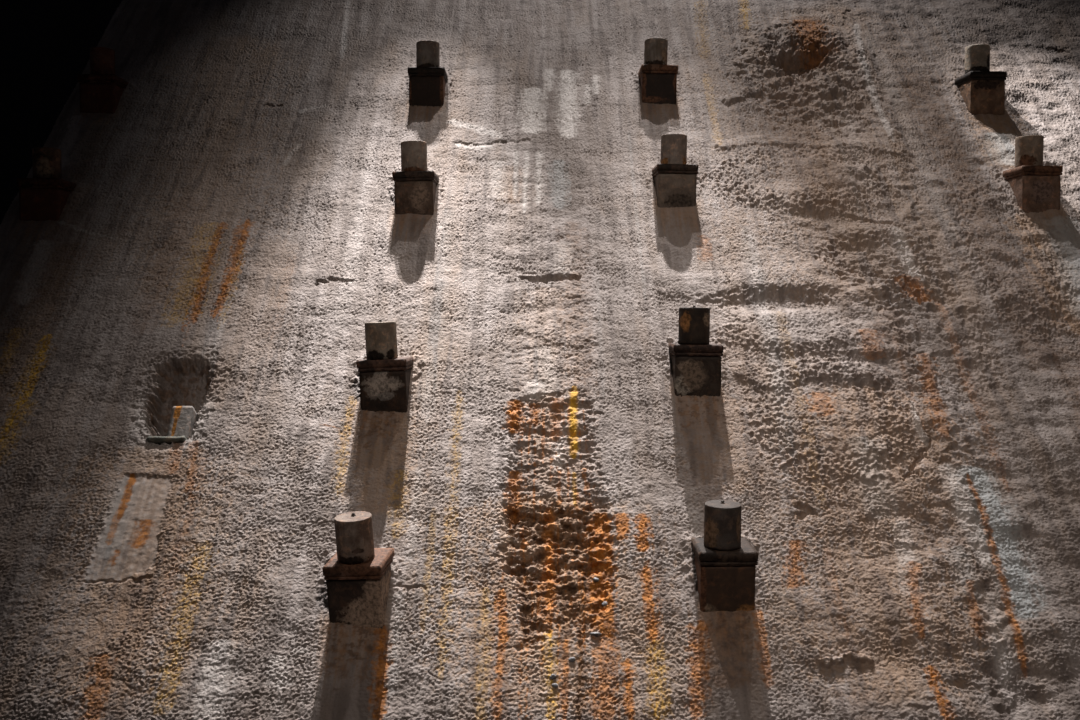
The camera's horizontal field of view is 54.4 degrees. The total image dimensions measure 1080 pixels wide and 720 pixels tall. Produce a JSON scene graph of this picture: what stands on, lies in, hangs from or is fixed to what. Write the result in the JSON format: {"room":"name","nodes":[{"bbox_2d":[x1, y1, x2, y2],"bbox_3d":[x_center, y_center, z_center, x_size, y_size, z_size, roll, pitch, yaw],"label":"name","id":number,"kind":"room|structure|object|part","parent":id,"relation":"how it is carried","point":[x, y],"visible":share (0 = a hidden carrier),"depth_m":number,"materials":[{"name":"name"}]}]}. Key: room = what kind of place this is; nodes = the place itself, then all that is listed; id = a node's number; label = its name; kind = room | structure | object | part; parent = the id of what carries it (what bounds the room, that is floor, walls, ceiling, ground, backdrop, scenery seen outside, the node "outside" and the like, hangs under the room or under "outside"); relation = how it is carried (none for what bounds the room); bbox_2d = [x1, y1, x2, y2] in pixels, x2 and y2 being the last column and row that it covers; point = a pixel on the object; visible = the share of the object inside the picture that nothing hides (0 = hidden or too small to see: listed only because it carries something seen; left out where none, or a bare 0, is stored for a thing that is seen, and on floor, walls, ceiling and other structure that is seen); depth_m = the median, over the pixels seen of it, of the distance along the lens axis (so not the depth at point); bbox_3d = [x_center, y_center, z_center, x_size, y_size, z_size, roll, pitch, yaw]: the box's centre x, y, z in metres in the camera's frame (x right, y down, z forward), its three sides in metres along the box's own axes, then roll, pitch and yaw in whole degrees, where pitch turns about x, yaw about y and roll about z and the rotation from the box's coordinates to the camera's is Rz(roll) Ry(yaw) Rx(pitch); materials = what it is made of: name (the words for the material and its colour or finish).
{"room":"museum hall","nodes":[
{"label":"museum hall","id":0,"kind":"room"},
{"bbox_2d":[0,0,121,223],"bbox_3d":[-16.000,-1.081,24.442,20.000,38.000,0.400,0,-43,0],"label":"background","id":1,"kind":"structure","parent":0,"point":[45,45],"depth_m":31.34,"materials":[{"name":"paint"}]},
{"bbox_2d":[0,0,1079,719],"bbox_3d":[4.125,0.185,13.745,24.150,21.606,0.696,0,-43,0],"label":"wall","id":2,"kind":"structure","parent":0,"point":[893,425],"depth_m":13.57,"materials":[{"name":"concrete"}]},
{"bbox_2d":[17,147,76,220],"bbox_3d":[-7.410,-2.649,15.630,0.623,1.164,0.810,0,-43,0],"label":"anchor","id":3,"kind":"object","parent":2,"relation":"attached to","point":[44,196],"visible":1,"depth_m":15.52,"materials":[{"name":"metal"}]},
{"bbox_3d":[-7.410,-2.647,15.793,0.623,0.618,0.102,0,-88,0],"label":"bearing plate","id":4,"kind":"part","parent":3,"relation":"part of","materials":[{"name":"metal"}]},
{"bbox_2d":[77,47,128,113],"bbox_3d":[-7.351,-4.700,17.530,0.624,1.164,0.810,0,-43,0],"label":"anchor","id":5,"kind":"object","parent":2,"relation":"attached to","point":[101,90],"visible":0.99,"depth_m":17.42,"materials":[{"name":"metal"}]},
{"bbox_3d":[-7.351,-4.698,17.692,0.624,0.102,0.618,0,2,0],"label":"bearing plate","id":6,"kind":"part","parent":5,"relation":"part of","materials":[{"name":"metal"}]},
{"bbox_2d":[146,406,196,444],"bbox_3d":[-4.542,0.866,13.022,0.483,0.584,0.342,-1,-43,1],"label":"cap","id":7,"kind":"object","parent":2,"relation":"attached to","point":[183,418],"visible":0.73,"depth_m":12.93,"materials":[{"name":"grey concrete"}]},
{"bbox_3d":[-4.540,1.032,12.870,0.483,0.087,0.342,0,-33,0],"label":"plate","id":8,"kind":"part","parent":7,"relation":"part of","materials":[{"name":"grey metal"}]},
{"bbox_2d":[322,511,394,628],"bbox_3d":[-1.946,2.178,11.106,0.644,1.112,0.897,-4,-43,5],"label":"anchor","id":9,"kind":"object","parent":2,"relation":"attached to","point":[357,577],"visible":1,"depth_m":11.01,"materials":[{"name":"metal"}]},
{"bbox_3d":[-1.935,2.160,11.252,0.623,0.618,0.102,-2,-82,6],"label":"bearing plate","id":10,"kind":"part","parent":9,"relation":"part of","materials":[{"name":"metal"}]},
{"bbox_2d":[356,320,413,412],"bbox_3d":[-1.959,0.033,13.139,0.624,1.154,0.826,-2,-43,2],"label":"anchor","id":11,"kind":"object","parent":2,"relation":"attached to","point":[384,376],"visible":1,"depth_m":13.03,"materials":[{"name":"metal"}]},
{"bbox_3d":[-1.954,0.031,13.299,0.624,0.618,0.102,-2,-87,2],"label":"bearing plate","id":12,"kind":"part","parent":11,"relation":"part of","materials":[{"name":"metal"}]},
{"bbox_2d":[392,140,438,214],"bbox_3d":[-1.881,-2.772,15.745,0.625,1.167,0.811,-2,-43,2],"label":"anchor","id":13,"kind":"object","parent":2,"relation":"attached to","point":[415,187],"visible":1,"depth_m":15.63,"materials":[{"name":"metal"}]},
{"bbox_3d":[-1.875,-2.771,15.907,0.624,0.617,0.102,-1,-88,2],"label":"bearing plate","id":14,"kind":"part","parent":13,"relation":"part of","materials":[{"name":"metal"}]},
{"bbox_2d":[408,40,447,106],"bbox_3d":[-1.903,-4.857,17.674,0.625,1.165,0.810,0,-43,0],"label":"anchor","id":15,"kind":"object","parent":2,"relation":"attached to","point":[427,80],"visible":1,"depth_m":17.56,"materials":[{"name":"metal"}]},
{"bbox_3d":[-1.903,-4.854,17.837,0.624,0.618,0.101,0,-88,0],"label":"bearing plate","id":16,"kind":"part","parent":15,"relation":"part of","materials":[{"name":"metal"}]},
{"bbox_2d":[590,632,601,636],"bbox_3d":[0.584,2.868,10.979,0.135,0.042,0.061,0,-43,0],"label":"pebble","id":17,"kind":"object","parent":2,"relation":"on","point":[596,634],"visible":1,"depth_m":10.96,"materials":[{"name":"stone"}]},
{"bbox_2d":[638,38,677,104],"bbox_3d":[2.009,-4.912,17.725,0.625,1.165,0.814,0,-43,0],"label":"anchor","id":18,"kind":"object","parent":2,"relation":"attached to","point":[658,80],"visible":1,"depth_m":17.61,"materials":[{"name":"metal"}]},
{"bbox_3d":[2.008,-4.911,17.889,0.624,0.618,0.101,1,-88,0],"label":"bearing plate","id":19,"kind":"part","parent":18,"relation":"part of","materials":[{"name":"metal"}]},
{"bbox_2d":[652,134,697,207],"bbox_3d":[2.059,-2.897,15.861,0.626,1.166,0.812,2,-43,-2],"label":"anchor","id":20,"kind":"object","parent":2,"relation":"attached to","point":[675,179],"visible":1,"depth_m":15.75,"materials":[{"name":"metal"}]},
{"bbox_3d":[2.054,-2.897,16.024,0.624,0.618,0.102,1,-88,-2],"label":"bearing plate","id":21,"kind":"part","parent":20,"relation":"part of","materials":[{"name":"metal"}]},
{"bbox_2d":[668,305,722,396],"bbox_3d":[1.993,-0.156,13.312,0.623,1.156,0.824,0,-43,0],"label":"anchor","id":22,"kind":"object","parent":2,"relation":"attached to","point":[696,362],"visible":1,"depth_m":13.20,"materials":[{"name":"metal"}]},
{"bbox_3d":[1.993,-0.157,13.472,0.624,0.618,0.101,0,-87,0],"label":"bearing plate","id":23,"kind":"part","parent":22,"relation":"part of","materials":[{"name":"metal"}]},
{"bbox_2d":[691,500,757,611],"bbox_3d":[1.994,2.061,11.236,0.624,1.129,0.861,0,-43,0],"label":"anchor","id":24,"kind":"object","parent":2,"relation":"attached to","point":[725,562],"visible":1,"depth_m":11.13,"materials":[{"name":"metal"}]},
{"bbox_3d":[1.994,2.054,11.388,0.624,0.618,0.101,0,-84,0],"label":"bearing plate","id":25,"kind":"part","parent":24,"relation":"part of","materials":[{"name":"metal"}]},
{"bbox_2d":[954,44,1006,114],"bbox_3d":[7.449,-4.762,17.587,0.632,1.169,0.810,2,-43,-2],"label":"anchor","id":26,"kind":"object","parent":2,"relation":"attached to","point":[982,90],"visible":1,"depth_m":17.48,"materials":[{"name":"metal"}]},
{"bbox_3d":[7.443,-4.765,17.753,0.624,0.101,0.617,0,2,-3],"label":"bearing plate","id":27,"kind":"part","parent":26,"relation":"part of","materials":[{"name":"metal"}]},
{"bbox_2d":[1003,135,1062,212],"bbox_3d":[7.507,-2.865,15.834,0.632,1.170,0.812,2,-43,-2],"label":"anchor","id":28,"kind":"object","parent":2,"relation":"attached to","point":[1035,186],"visible":1,"depth_m":15.73,"materials":[{"name":"metal"}]},
{"bbox_3d":[7.500,-2.870,15.998,0.623,0.101,0.619,0,2,-3],"label":"bearing plate","id":29,"kind":"part","parent":28,"relation":"part of","materials":[{"name":"metal"}]}
]}

